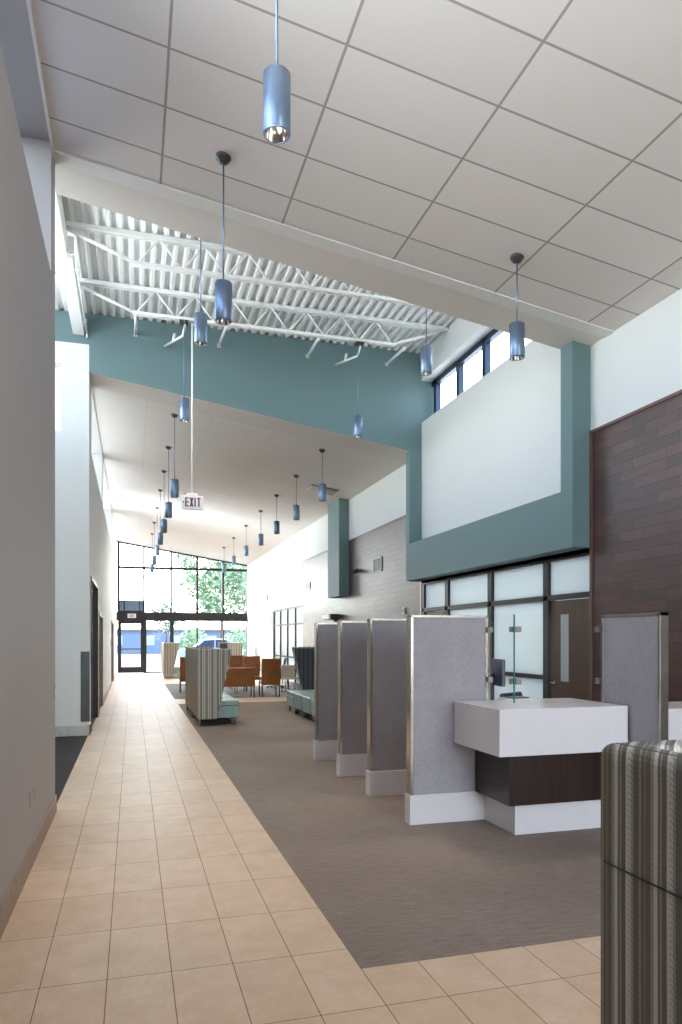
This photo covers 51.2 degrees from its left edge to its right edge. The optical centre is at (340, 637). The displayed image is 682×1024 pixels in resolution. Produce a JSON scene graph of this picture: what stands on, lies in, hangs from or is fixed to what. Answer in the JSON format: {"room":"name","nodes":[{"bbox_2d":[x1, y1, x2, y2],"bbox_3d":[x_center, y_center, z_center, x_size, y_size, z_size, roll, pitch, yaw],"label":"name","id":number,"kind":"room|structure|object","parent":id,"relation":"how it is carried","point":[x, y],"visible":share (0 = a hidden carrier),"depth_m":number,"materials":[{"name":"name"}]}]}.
{"room":"hospital interior","nodes":[
{"label":"hospital interior","id":0,"kind":"room"},
{"bbox_2d":[0,46,54,905],"bbox_3d":[-1.469,-1.940,1.706,0.440,7.200,10.500,0,0,-16],"label":"wall","id":1,"kind":"structure","parent":0,"point":[27,165],"depth_m":4.88,"materials":[{"name":"grey paint"}]},
{"bbox_2d":[0,0,48,140],"bbox_3d":[-1.469,-4.675,1.706,0.440,0.330,10.500,0,0,-16],"label":"trim","id":2,"kind":"structure","parent":1,"relation":"attached to","point":[16,41],"depth_m":5.64,"materials":[{"name":"grey paint"}]},
{"bbox_2d":[0,795,56,939],"bbox_3d":[-1.464,1.580,1.715,0.454,0.160,10.514,0,0,-16],"label":"baseboard","id":3,"kind":"structure","parent":1,"relation":"attached to","point":[14,891],"depth_m":4.78,"materials":[{"name":"beige tile"}]},
{"bbox_2d":[29,791,31,808],"bbox_3d":[-2.240,1.170,5.138,0.009,0.116,0.074,0,0,-16],"label":"wall outlet","id":4,"kind":"object","parent":1,"relation":"attached to","point":[30,794],"visible":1,"depth_m":5.12,"materials":[{"name":"grey paint"}]},
{"bbox_2d":[26,0,54,157],"bbox_3d":[-1.222,-4.500,1.674,0.024,0.080,10.300,0,0,-16],"label":"trim","id":5,"kind":"structure","parent":1,"relation":"attached to","point":[29,3],"depth_m":5.63,"materials":[{"name":"white paint"}]},
{"bbox_2d":[54,150,613,337],"bbox_3d":[0.226,-4.101,7.537,6.130,1.059,0.180,0,0,-16],"label":"trim","id":6,"kind":"structure","parent":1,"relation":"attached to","point":[61,158],"depth_m":7.38,"materials":[{"name":"white paint"}]},
{"bbox_2d":[55,371,60,427],"bbox_3d":[-6.809,-4.815,14.053,2.830,0.150,3.600,0,0,-16],"label":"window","id":7,"kind":"structure","parent":0,"point":[57,373],"depth_m":14.15,"materials":[{"name":"white glass"}]},
{"bbox_2d":[89,375,116,723],"bbox_3d":[-7.611,-1.465,22.680,0.440,6.250,21.990,0,0,-16],"label":"wall","id":8,"kind":"structure","parent":0,"point":[102,549],"depth_m":17.45,"materials":[{"name":"white paint"}]},
{"bbox_2d":[91,576,97,731],"bbox_3d":[-4.867,0.280,13.736,0.240,2.760,2.440,0,0,-16],"label":"door","id":9,"kind":"structure","parent":8,"relation":"in","point":[94,586],"depth_m":14.85,"materials":[{"name":"brown wood"}]},
{"bbox_2d":[99,612,102,713],"bbox_3d":[-5.661,0.550,16.447,0.240,2.220,1.890,0,0,-16],"label":"door","id":10,"kind":"structure","parent":8,"relation":"in","point":[100,614],"depth_m":17.31,"materials":[{"name":"brown wood"}]},
{"bbox_2d":[90,671,116,728],"bbox_3d":[-7.386,1.585,22.715,0.016,0.150,22.050,0,0,-16],"label":"baseboard","id":11,"kind":"structure","parent":8,"relation":"attached to","point":[110,685],"depth_m":20.67,"materials":[{"name":"beige tile"}]},
{"bbox_2d":[91,387,115,539],"bbox_3d":[-7.710,-4.675,23.016,0.440,0.330,21.290,0,0,-16],"label":"window","id":12,"kind":"structure","parent":8,"relation":"attached to","point":[96,448],"depth_m":16.95,"materials":[{"name":"white glass"}]},
{"bbox_2d":[111,620,113,681],"bbox_3d":[-8.450,0.525,25.972,0.240,2.270,2.640,0,0,-16],"label":"door","id":13,"kind":"structure","parent":8,"relation":"in","point":[112,622],"depth_m":27.19,"materials":[{"name":"brown wood"}]},
{"bbox_2d":[55,310,433,725],"bbox_3d":[-2.517,-1.933,13.043,8.900,7.185,0.750,0,0,-16],"label":"wall","id":14,"kind":"structure","parent":0,"point":[268,382],"depth_m":12.73,"materials":[{"name":"teal paint"}]},
{"bbox_2d":[58,236,87,337],"bbox_3d":[-4.071,-5.267,10.858,0.270,0.346,2.570,0,0,-16],"label":"roof beam","id":15,"kind":"structure","parent":14,"relation":"attached to","point":[69,268],"depth_m":10.53,"materials":[{"name":"white metal"}]},
{"bbox_2d":[55,722,90,736],"bbox_3d":[-5.516,1.570,11.991,2.454,0.180,0.444,0,0,-16],"label":"baseboard","id":16,"kind":"structure","parent":14,"relation":"attached to","point":[71,730],"depth_m":12.05,"materials":[{"name":"grey tile"}]},
{"bbox_2d":[81,651,89,721],"bbox_3d":[-4.360,0.825,12.138,0.145,1.190,0.072,0,0,-16],"label":"guard","id":17,"kind":"object","parent":14,"relation":"attached to","point":[85,656],"visible":1,"depth_m":12.11,"materials":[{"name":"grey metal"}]},
{"bbox_2d":[134,316,136,336],"bbox_3d":[-3.399,-5.186,11.783,0.060,0.209,1.173,0,0,-16],"label":"brace","id":18,"kind":"object","parent":14,"relation":"attached to","point":[135,317],"visible":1,"depth_m":11.80,"materials":[{"name":"white paint"}]},
{"bbox_2d":[164,324,185,346],"bbox_3d":[-2.779,-4.994,11.935,0.081,0.285,1.230,0,0,-28],"label":"conduit","id":19,"kind":"object","parent":14,"relation":"attached to","point":[174,334],"visible":0.97,"depth_m":11.92,"materials":[{"name":"white metal"}]},
{"bbox_2d":[217,327,226,347],"bbox_3d":[-2.027,-5.156,12.185,0.060,0.209,1.174,0,0,-16],"label":"brace","id":20,"kind":"object","parent":14,"relation":"attached to","point":[225,328],"visible":1,"depth_m":12.16,"materials":[{"name":"white paint"}]},
{"bbox_2d":[306,338,319,357],"bbox_3d":[-0.500,-5.151,12.633,0.061,0.209,1.179,0,0,-12],"label":"brace","id":21,"kind":"object","parent":14,"relation":"attached to","point":[317,339],"visible":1,"depth_m":12.60,"materials":[{"name":"white paint"}]},
{"bbox_2d":[334,345,360,365],"bbox_3d":[0.113,-4.994,12.780,0.080,0.285,1.207,0,0,-20],"label":"conduit","id":22,"kind":"object","parent":14,"relation":"attached to","point":[359,348],"visible":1,"depth_m":12.70,"materials":[{"name":"white metal"}]},
{"bbox_2d":[385,347,405,365],"bbox_3d":[0.997,-5.171,13.072,0.061,0.209,1.179,0,0,-12],"label":"brace","id":23,"kind":"object","parent":14,"relation":"attached to","point":[403,348],"visible":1,"depth_m":13.04,"materials":[{"name":"white paint"}]},
{"bbox_2d":[422,317,492,381],"bbox_3d":[2.571,-5.320,11.147,0.400,0.640,5.750,0,0,-16],"label":"trim","id":24,"kind":"structure","parent":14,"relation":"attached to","point":[462,335],"depth_m":12.56,"materials":[{"name":"white paint"}]},
{"bbox_2d":[92,387,405,564],"bbox_3d":[-4.442,-4.206,24.098,6.480,1.354,21.550,0,0,-16],"label":"ceiling","id":25,"kind":"structure","parent":0,"point":[239,468],"depth_m":17.74,"materials":[{"name":"white paint"}]},
{"bbox_2d":[152,522,156,564],"bbox_3d":[-6.924,-3.508,26.419,0.155,1.606,0.155,0,0,-16],"label":"pendant light","id":26,"kind":"object","parent":25,"relation":"hanging from","point":[154,558],"visible":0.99,"depth_m":26.41,"materials":[{"name":"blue metal"}]},
{"bbox_2d":[155,507,159,555],"bbox_3d":[-6.053,-3.508,23.444,0.155,1.606,0.155,0,0,-16],"label":"pendant light","id":27,"kind":"object","parent":25,"relation":"hanging from","point":[157,547],"visible":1,"depth_m":23.38,"materials":[{"name":"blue metal"}]},
{"bbox_2d":[158,489,162,544],"bbox_3d":[-5.238,-3.508,20.661,0.155,1.606,0.155,0,0,-16],"label":"pendant light","id":28,"kind":"object","parent":25,"relation":"hanging from","point":[160,535],"visible":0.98,"depth_m":20.62,"materials":[{"name":"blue metal"}]},
{"bbox_2d":[161,470,166,532],"bbox_3d":[-4.550,-3.508,18.309,0.155,1.606,0.155,0,0,-16],"label":"pendant light","id":29,"kind":"object","parent":25,"relation":"hanging from","point":[163,521],"visible":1,"depth_m":18.25,"materials":[{"name":"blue metal"}]},
{"bbox_2d":[165,446,171,517],"bbox_3d":[-3.878,-3.508,16.016,0.155,1.606,0.155,0,0,-16],"label":"pendant light","id":30,"kind":"object","parent":25,"relation":"hanging from","point":[168,505],"visible":1,"depth_m":15.96,"materials":[{"name":"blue metal"}]},
{"bbox_2d":[171,413,178,497],"bbox_3d":[-3.203,-3.508,13.713,0.155,1.606,0.155,0,0,-16],"label":"pendant light","id":31,"kind":"object","parent":25,"relation":"hanging from","point":[174,482],"visible":1,"depth_m":13.67,"materials":[{"name":"blue metal"}]},
{"bbox_2d":[232,537,235,564],"bbox_3d":[-4.103,-3.325,27.245,0.155,1.060,0.155,0,0,-16],"label":"pendant light","id":32,"kind":"object","parent":25,"relation":"hanging from","point":[233,556],"visible":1,"depth_m":27.18,"materials":[{"name":"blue metal"}]},
{"bbox_2d":[244,525,247,555],"bbox_3d":[-3.232,-3.325,24.270,0.155,1.060,0.155,0,0,-16],"label":"pendant light","id":33,"kind":"object","parent":25,"relation":"hanging from","point":[246,546],"visible":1,"depth_m":24.21,"materials":[{"name":"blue metal"}]},
{"bbox_2d":[258,510,263,545],"bbox_3d":[-2.417,-3.325,21.487,0.155,1.060,0.155,0,0,-16],"label":"pendant light","id":34,"kind":"object","parent":25,"relation":"hanging from","point":[260,536],"visible":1,"depth_m":21.43,"materials":[{"name":"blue metal"}]},
{"bbox_2d":[274,494,279,533],"bbox_3d":[-1.728,-3.325,19.136,0.155,1.060,0.155,0,0,-16],"label":"pendant light","id":35,"kind":"object","parent":25,"relation":"hanging from","point":[276,523],"visible":1,"depth_m":19.08,"materials":[{"name":"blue metal"}]},
{"bbox_2d":[293,475,299,519],"bbox_3d":[-1.056,-3.325,16.842,0.155,1.060,0.155,0,0,-16],"label":"pendant light","id":36,"kind":"object","parent":25,"relation":"hanging from","point":[296,508],"visible":1,"depth_m":16.79,"materials":[{"name":"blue metal"}]},
{"bbox_2d":[319,449,325,501],"bbox_3d":[-0.382,-3.325,14.539,0.155,1.060,0.155,0,0,-16],"label":"pendant light","id":37,"kind":"object","parent":25,"relation":"hanging from","point":[322,487],"visible":1,"depth_m":14.48,"materials":[{"name":"blue metal"}]},
{"bbox_2d":[306,484,338,495],"bbox_3d":[-0.470,-3.700,17.785,0.695,0.136,0.600,0,0,-16],"label":"ceiling vent","id":38,"kind":"object","parent":25,"relation":"in","point":[315,488],"visible":0.76,"depth_m":17.69,"materials":[{"name":"metal"}]},
{"bbox_2d":[55,196,454,353],"bbox_3d":[-1.641,-5.657,10.408,9.100,0.265,6.300,0,0,-16],"label":"ceiling","id":39,"kind":"structure","parent":0,"point":[94,262],"depth_m":11.43,"materials":[{"name":"white paint"}]},
{"bbox_2d":[55,179,66,257],"bbox_3d":[-3.594,-5.315,8.367,0.505,0.350,2.480,0,0,-16],"label":"window","id":40,"kind":"structure","parent":39,"relation":"attached to","point":[60,223],"depth_m":9.07,"materials":[{"name":"white glass"}]},
{"bbox_2d":[65,220,423,307],"bbox_3d":[-0.879,-5.300,10.277,6.690,0.440,0.110,0,0,-16],"label":"joist","id":41,"kind":"object","parent":39,"relation":"attached to","point":[73,227],"visible":0.61,"depth_m":9.92,"materials":[{"name":"white paint"}]},
{"bbox_2d":[55,275,448,347],"bbox_3d":[-1.312,-5.300,11.755,6.690,0.440,0.110,0,0,-16],"label":"joist","id":42,"kind":"object","parent":39,"relation":"attached to","point":[84,282],"visible":0.91,"depth_m":11.75,"materials":[{"name":"white paint"}]},
{"bbox_2d":[179,319,188,325],"bbox_3d":[-2.516,-5.053,11.402,0.140,0.045,0.120,0,0,-16],"label":"channel","id":43,"kind":"object","parent":42,"relation":"attached to","point":[181,321],"visible":0.97,"depth_m":11.36,"materials":[{"name":"grey metal"}]},
{"bbox_2d":[179,320,188,421],"bbox_3d":[-2.470,-4.215,11.208,0.155,1.590,0.155,0,0,-16],"label":"pendant light","id":44,"kind":"object","parent":43,"relation":"hanging from","point":[183,402],"visible":1,"depth_m":11.16,"materials":[{"name":"blue metal"}]},
{"bbox_2d":[181,322,202,509],"bbox_3d":[-2.391,-3.590,11.438,0.344,3.060,0.062,0,0,-16],"label":"exit sign","id":45,"kind":"object","parent":42,"relation":"hanging from","point":[191,501],"visible":1,"depth_m":11.43,"materials":[{"name":"white plastic"}]},
{"bbox_2d":[354,341,363,346],"bbox_3d":[0.315,-5.053,12.232,0.140,0.045,0.120,0,0,-16],"label":"channel","id":46,"kind":"object","parent":42,"relation":"attached to","point":[357,343],"visible":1,"depth_m":12.19,"materials":[{"name":"grey metal"}]},
{"bbox_2d":[354,415,362,437],"bbox_3d":[0.293,-4.235,12.236,0.155,1.550,0.155,0,0,-16],"label":"pendant light","id":47,"kind":"object","parent":46,"relation":"hanging from","point":[358,420],"visible":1,"depth_m":12.17,"materials":[{"name":"blue metal"}]},
{"bbox_2d":[420,308,431,375],"bbox_3d":[1.125,-4.475,9.395,0.155,1.980,0.155,0,0,-16],"label":"pendant light","id":48,"kind":"object","parent":39,"relation":"hanging from","point":[425,351],"visible":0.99,"depth_m":9.33,"materials":[{"name":"blue metal"}]},
{"bbox_3d":[-0.446,-5.300,8.799,6.690,0.440,0.110,0,0,-16],"label":"joist","id":49,"kind":"object","parent":39,"relation":"attached to","visible":0},
{"bbox_2d":[194,239,206,345],"bbox_3d":[-1.669,-4.293,8.473,0.155,1.575,0.155,0,0,-16],"label":"pendant light","id":50,"kind":"object","parent":49,"relation":"hanging from","point":[200,318],"visible":1,"depth_m":8.41,"materials":[{"name":"blue metal"}]},
{"bbox_2d":[0,673,600,1023],"bbox_3d":[-3.249,1.660,15.720,9.000,0.001,38.400,0,0,-16],"label":"floor","id":51,"kind":"structure","parent":0,"point":[218,871],"depth_m":4.55,"materials":[{"name":"beige tile"}]},
{"bbox_2d":[161,642,179,677],"bbox_3d":[-7.350,0.930,30.827,0.788,1.460,3.300,0,0,-16],"label":"booth","id":52,"kind":"object","parent":51,"relation":"on","point":[169,650],"visible":0.83,"depth_m":29.22,"materials":[{"name":"fabric"}]},
{"bbox_2d":[179,657,184,692],"bbox_3d":[-4.668,1.117,21.775,0.540,1.090,0.621,0,0,-16],"label":"lounge chair","id":53,"kind":"object","parent":51,"relation":"on","point":[182,659],"visible":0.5,"depth_m":21.45,"materials":[{"name":"brown leather"}]},
{"bbox_2d":[185,647,238,726],"bbox_3d":[-2.760,0.930,14.978,0.788,1.460,3.300,0,0,-16],"label":"booth","id":54,"kind":"object","parent":51,"relation":"on","point":[206,668],"visible":1,"depth_m":13.40,"materials":[{"name":"fabric"}]},
{"bbox_2d":[218,642,241,667],"bbox_3d":[-5.000,0.930,31.515,0.788,1.460,3.300,0,0,-16],"label":"booth","id":55,"kind":"object","parent":51,"relation":"on","point":[236,648],"visible":0.19,"depth_m":30.00,"materials":[{"name":"fabric"}]},
{"bbox_2d":[229,655,244,688],"bbox_3d":[-3.337,1.117,23.135,0.540,1.090,0.621,0,0,-16],"label":"lounge chair","id":56,"kind":"object","parent":51,"relation":"on","point":[236,661],"visible":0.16,"depth_m":23.34,"materials":[{"name":"leather"}]},
{"bbox_2d":[224,667,254,697],"bbox_3d":[-3.098,1.241,19.899,1.320,0.841,0.606,0,0,-16],"label":"chair","id":57,"kind":"object","parent":51,"relation":"on","point":[236,677],"visible":0.59,"depth_m":19.70,"materials":[{"name":"brown leather"}]},
{"bbox_2d":[243,656,261,691],"bbox_3d":[-2.763,1.117,22.313,0.540,1.090,0.621,0,0,-16],"label":"lounge chair","id":58,"kind":"object","parent":51,"relation":"on","point":[248,661],"visible":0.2,"depth_m":22.53,"materials":[{"name":"leather"}]},
{"bbox_2d":[259,658,280,696],"bbox_3d":[-2.030,1.117,20.203,0.540,1.090,0.621,0,0,-16],"label":"lounge chair","id":59,"kind":"object","parent":51,"relation":"on","point":[270,673],"visible":1,"depth_m":19.93,"materials":[{"name":"brown leather"}]},
{"bbox_2d":[267,658,286,688],"bbox_3d":[-2.132,1.164,23.516,0.640,0.992,0.566,0,0,3],"label":"chair","id":60,"kind":"object","parent":51,"relation":"on","point":[285,659],"visible":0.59,"depth_m":23.45,"materials":[{"name":"black plastic"}]},
{"bbox_2d":[281,665,297,692],"bbox_3d":[-1.563,1.236,21.777,0.460,0.851,0.528,0,0,11],"label":"chair","id":61,"kind":"object","parent":51,"relation":"on","point":[287,671],"visible":0.84,"depth_m":21.57,"materials":[{"name":"beige fabric"}]},
{"bbox_2d":[287,647,313,720],"bbox_3d":[-0.446,0.930,14.968,0.788,1.460,3.300,0,0,-16],"label":"booth","id":62,"kind":"object","parent":51,"relation":"on","point":[302,699],"visible":0.32,"depth_m":16.43,"materials":[{"name":"fabric"}]},
{"bbox_2d":[313,623,337,760],"bbox_3d":[0.010,0.728,9.790,0.777,1.865,0.129,0,0,-16],"label":"screen","id":63,"kind":"object","parent":51,"relation":"on","point":[325,742],"visible":0.41,"depth_m":9.68,"materials":[{"name":"grey fabric"}]},
{"bbox_2d":[337,621,366,776],"bbox_3d":[0.336,0.728,8.677,0.777,1.865,0.129,0,0,-16],"label":"screen","id":64,"kind":"object","parent":51,"relation":"on","point":[352,635],"visible":0.41,"depth_m":8.57,"materials":[{"name":"grey fabric"}]},
{"bbox_2d":[366,618,405,796],"bbox_3d":[0.651,0.728,7.602,0.777,1.865,0.129,0,0,-16],"label":"screen","id":65,"kind":"object","parent":51,"relation":"on","point":[386,638],"visible":0.47,"depth_m":7.50,"materials":[{"name":"grey fabric"}]},
{"bbox_2d":[405,615,487,824],"bbox_3d":[0.966,0.728,6.475,0.777,1.865,0.129,0,0,-16],"label":"screen","id":66,"kind":"object","parent":51,"relation":"on","point":[447,655],"visible":0.79,"depth_m":6.41,"materials":[{"name":"grey fabric"}]},
{"bbox_2d":[488,633,491,699],"bbox_3d":[1.380,0.785,6.656,0.056,1.750,0.056,0,0,-16],"label":"steel post","id":67,"kind":"object","parent":51,"relation":"on","point":[489,634],"visible":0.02,"depth_m":6.63,"materials":[{"name":"silver metal"}]},
{"bbox_2d":[500,692,522,696],"bbox_3d":[2.193,1.144,8.026,0.566,1.032,0.647,0,0,-45],"label":"chair","id":68,"kind":"object","parent":51,"relation":"on","point":[510,693],"visible":0.08,"depth_m":8.18,"materials":[{"name":"black plastic"}]},
{"bbox_2d":[454,698,627,834],"bbox_3d":[1.712,1.114,6.197,1.200,1.092,0.832,0,0,-16],"label":"reception desk","id":69,"kind":"object","parent":51,"relation":"on","point":[538,761],"depth_m":6.00,"materials":[{"name":"white stone"}]},
{"bbox_2d":[454,698,627,756],"bbox_3d":[1.712,0.756,6.197,1.200,0.377,0.832,0,0,-16],"label":"countertop","id":70,"kind":"structure","parent":69,"relation":"on","point":[524,727],"depth_m":5.84,"materials":[{"name":"white stone"}]},
{"bbox_2d":[486,614,600,702],"bbox_3d":[1.797,0.180,6.295,1.002,0.773,0.319,0,0,11],"label":"glass screen","id":71,"kind":"object","parent":69,"relation":"on","point":[513,629],"visible":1,"depth_m":6.21,"materials":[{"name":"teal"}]},
{"bbox_2d":[601,612,667,741],"bbox_3d":[2.456,0.728,5.989,0.097,1.865,0.755,0,0,-16],"label":"screen","id":72,"kind":"object","parent":51,"relation":"on","point":[634,646],"visible":0.49,"depth_m":5.86,"materials":[{"name":"grey fabric"}]},
{"bbox_2d":[601,739,681,1023],"bbox_3d":[1.332,0.930,-0.089,0.788,1.460,3.300,0,0,-16],"label":"booth","id":73,"kind":"object","parent":51,"relation":"on","point":[641,782],"visible":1,"depth_m":1.26,"materials":[{"name":"fabric"}]},
{"bbox_2d":[668,701,681,739],"bbox_3d":[3.105,1.123,6.281,1.290,1.075,0.550,0,0,-16],"label":"reception desk","id":74,"kind":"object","parent":51,"relation":"on","point":[674,708],"depth_m":5.90,"materials":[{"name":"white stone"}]},
{"bbox_3d":[1.871,1.282,7.185,1.070,0.755,0.700,0,0,-16],"label":"office desk","id":75,"kind":"object","parent":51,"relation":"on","visible":0},
{"bbox_2d":[492,658,504,699],"bbox_3d":[1.490,0.555,7.027,0.180,0.700,0.500,0,0,-6],"label":"monitor","id":76,"kind":"object","parent":75,"relation":"on","point":[498,665],"visible":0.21,"depth_m":6.87,"materials":[{"name":"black plastic"}]},
{"bbox_2d":[498,696,531,699],"bbox_3d":[1.766,0.749,7.207,0.280,0.312,0.240,0,0,-16],"label":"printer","id":77,"kind":"object","parent":75,"relation":"on","point":[506,697],"visible":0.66,"depth_m":7.13,"materials":[{"name":"white plastic"}]},
{"bbox_2d":[55,163,602,348],"bbox_3d":[0.295,-4.681,7.922,6.480,2.304,0.560,0,0,-16],"label":"ceiling","id":78,"kind":"structure","parent":0,"point":[71,183],"depth_m":7.73,"materials":[{"name":"white paint"}]},
{"bbox_2d":[31,0,681,330],"bbox_3d":[1.861,-4.206,2.577,6.480,1.354,10.300,0,0,-16],"label":"ceiling","id":79,"kind":"structure","parent":0,"point":[453,139],"depth_m":5.71,"materials":[{"name":"tile"}]},
{"bbox_2d":[215,151,231,324],"bbox_3d":[-1.050,-3.569,6.361,0.155,1.484,0.155,0,0,-16],"label":"pendant light","id":80,"kind":"object","parent":79,"relation":"hanging from","point":[223,287],"visible":1,"depth_m":6.31,"materials":[{"name":"blue metal"}]},
{"bbox_2d":[263,0,290,143],"bbox_3d":[-0.362,-3.571,4.010,0.155,1.479,0.155,0,0,-16],"label":"pendant light","id":81,"kind":"object","parent":79,"relation":"hanging from","point":[276,77],"visible":1,"depth_m":3.95,"materials":[{"name":"blue metal"}]},
{"bbox_2d":[509,253,524,360],"bbox_3d":[1.774,-3.338,7.178,0.155,1.035,0.155,0,0,-16],"label":"pendant light","id":82,"kind":"object","parent":79,"relation":"hanging from","point":[517,328],"visible":1,"depth_m":7.13,"materials":[{"name":"blue metal"}]},
{"bbox_2d":[247,288,681,701],"bbox_3d":[0.843,-1.265,16.867,0.300,5.850,38.300,0,0,-16],"label":"wall","id":83,"kind":"structure","parent":0,"point":[494,448],"depth_m":9.92,"materials":[{"name":"white paint"}]},
{"bbox_2d":[117,541,246,672],"bbox_3d":[-7.515,-1.459,34.165,6.200,6.238,0.200,0,0,-16],"label":"window","id":84,"kind":"structure","parent":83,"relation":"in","point":[124,607],"depth_m":33.92,"materials":[{"name":"brown metal"}]},
{"bbox_2d":[118,621,143,672],"bbox_3d":[-9.857,0.415,33.444,1.200,2.450,0.148,0,0,-16],"label":"door","id":85,"kind":"structure","parent":84,"relation":"attached to","point":[120,669],"depth_m":33.43,"materials":[{"name":"brown metal"}]},
{"bbox_2d":[252,614,255,655],"bbox_3d":[-4.045,0.285,32.889,0.116,2.750,1.100,0,0,-16],"label":"window","id":86,"kind":"structure","parent":83,"relation":"in","point":[253,615],"depth_m":32.65,"materials":[{"name":"white glass"}]},
{"bbox_2d":[273,605,302,686],"bbox_3d":[-1.915,0.285,26.036,0.120,2.750,5.250,0,0,-16],"label":"window","id":87,"kind":"structure","parent":83,"relation":"in","point":[288,622],"depth_m":26.00,"materials":[{"name":"glass"}]},
{"bbox_2d":[306,582,310,590],"bbox_3d":[-1.053,-1.655,22.772,0.020,0.250,0.600,0,0,-16],"label":"air vent","id":88,"kind":"object","parent":83,"relation":"in","point":[308,584],"visible":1,"depth_m":22.69,"materials":[{"name":"grey metal"}]},
{"bbox_2d":[322,614,338,621],"bbox_3d":[-0.274,-0.550,19.614,0.300,0.220,0.800,0,0,-16],"label":"projector","id":89,"kind":"object","parent":83,"relation":"attached to","point":[334,617],"visible":1,"depth_m":19.26,"materials":[{"name":"white plastic"}]},
{"bbox_2d":[328,498,348,597],"bbox_3d":[-0.077,-2.372,18.994,0.270,2.565,1.100,0,0,-16],"label":"wall box","id":90,"kind":"object","parent":83,"relation":"attached to","point":[338,510],"visible":0.93,"depth_m":18.50,"materials":[{"name":"teal paint"}]},
{"bbox_2d":[303,515,405,561],"bbox_3d":[0.132,-2.522,18.758,0.022,0.027,9.870,0,0,-16],"label":"trim","id":91,"kind":"structure","parent":83,"relation":"attached to","point":[404,515],"depth_m":16.86,"materials":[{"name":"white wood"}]},
{"bbox_2d":[373,556,381,572],"bbox_3d":[0.842,-1.675,16.304,0.020,0.330,0.580,0,0,-16],"label":"air vent","id":92,"kind":"object","parent":83,"relation":"in","point":[377,562],"visible":1,"depth_m":16.30,"materials":[{"name":"grey metal"}]},
{"bbox_2d":[374,558,380,571],"bbox_3d":[0.844,-1.675,16.304,0.016,0.270,0.520,0,0,-16],"label":"grille","id":93,"kind":"object","parent":92,"relation":"attached to","point":[377,561],"depth_m":16.30,"materials":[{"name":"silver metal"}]},
{"bbox_2d":[432,329,502,412],"bbox_3d":[2.614,-4.595,11.212,0.100,0.810,5.650,0,0,-16],"label":"window","id":94,"kind":"structure","parent":83,"relation":"in","point":[484,345],"depth_m":12.71,"materials":[{"name":"clear glass"}]},
{"bbox_2d":[420,548,588,699],"bbox_3d":[2.372,0.275,11.354,0.144,2.770,5.400,0,0,-16],"label":"glass partition","id":95,"kind":"structure","parent":83,"relation":"in","point":[526,591],"depth_m":10.42,"materials":[{"name":"white glass"}]},
{"bbox_2d":[426,611,444,614],"bbox_3d":[1.757,0.578,13.300,0.120,2.145,0.920,0,0,-16],"label":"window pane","id":96,"kind":"structure","parent":95,"relation":"attached to","point":[436,612],"depth_m":13.25,"materials":[{"name":"brown glass"}]},
{"bbox_2d":[550,598,588,699],"bbox_3d":[2.957,0.578,9.202,0.120,2.145,0.880,0,0,-16],"label":"door","id":97,"kind":"structure","parent":95,"relation":"attached to","point":[569,618],"depth_m":9.20,"materials":[{"name":"brown wood"}]},
{"bbox_2d":[561,614,568,681],"bbox_3d":[2.953,0.130,9.326,0.058,0.880,0.170,0,0,-16],"label":"light","id":98,"kind":"object","parent":97,"relation":"attached to","point":[564,617],"depth_m":9.31,"materials":[{"name":"white"}]},
{"bbox_2d":[589,389,681,700],"bbox_3d":[4.570,-0.440,3.594,0.028,4.200,10.730,0,0,-16],"label":"trim","id":99,"kind":"structure","parent":83,"relation":"attached to","point":[672,395],"depth_m":8.71,"materials":[{"name":"brown wood"}]},
{"bbox_2d":[406,341,590,581],"bbox_3d":[2.170,-2.381,11.347,0.257,2.543,5.500,0,0,-16],"label":"wall","id":100,"kind":"structure","parent":0,"point":[558,523],"depth_m":9.54,"materials":[{"name":"teal paint"}]},
{"label":"outside","id":101,"kind":"structure","parent":0,"visible":0},
{"bbox_2d":[92,653,245,724],"bbox_3d":[-1.646,1.840,41.198,140.000,0.240,200.000,0,0,-16],"label":"ground","id":102,"kind":"structure","parent":101,"point":[127,659],"depth_m":54.44,"materials":[{"name":"concrete"}]},
{"bbox_2d":[117,668,160,672],"bbox_3d":[-6.926,1.700,37.880,24.000,0.040,6.400,0,0,-16],"label":"pavement","id":103,"kind":"structure","parent":102,"relation":"on","point":[148,669],"depth_m":36.81,"materials":[{"name":"concrete"}]},
{"bbox_2d":[150,600,184,641],"bbox_3d":[-17.155,-0.941,70.031,3.778,5.522,2.275,0,0,-16],"label":"street tree","id":104,"kind":"object","parent":102,"relation":"on","point":[166,608],"visible":0.46,"depth_m":69.85,"materials":[{"name":"green plant"}]},
{"bbox_2d":[117,629,245,652],"bbox_3d":[-15.815,0.345,86.023,34.600,2.750,6.600,0,0,-16],"label":"building","id":105,"kind":"structure","parent":102,"relation":"on","point":[130,638],"depth_m":81.22,"materials":[{"name":"blue"}]},
{"bbox_2d":[177,625,207,653],"bbox_3d":[-14.008,0.305,67.758,3.417,3.185,3.230,0,0,-16],"label":"shrub","id":106,"kind":"object","parent":102,"relation":"on","point":[191,636],"visible":0.43,"depth_m":67.25,"materials":[{"name":"green plant"}]},
{"bbox_2d":[173,553,245,638],"bbox_3d":[-9.399,-3.130,55.830,6.898,9.900,4.831,0,0,10],"label":"street tree","id":107,"kind":"object","parent":102,"relation":"on","point":[235,580],"visible":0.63,"depth_m":54.93,"materials":[{"name":"green plant"}]},
{"bbox_2d":[178,639,243,658],"bbox_3d":[-8.613,0.881,46.973,4.174,1.678,1.820,0,0,-16],"label":"car","id":108,"kind":"object","parent":102,"relation":"on","point":[213,643],"visible":0.31,"depth_m":46.10,"materials":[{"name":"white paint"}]},
{"bbox_2d":[224,622,245,654],"bbox_3d":[-10.520,0.106,72.929,3.732,3.574,3.714,0,0,-16],"label":"shrub","id":109,"kind":"object","parent":102,"relation":"on","point":[239,639],"visible":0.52,"depth_m":72.47,"materials":[{"name":"green plant"}]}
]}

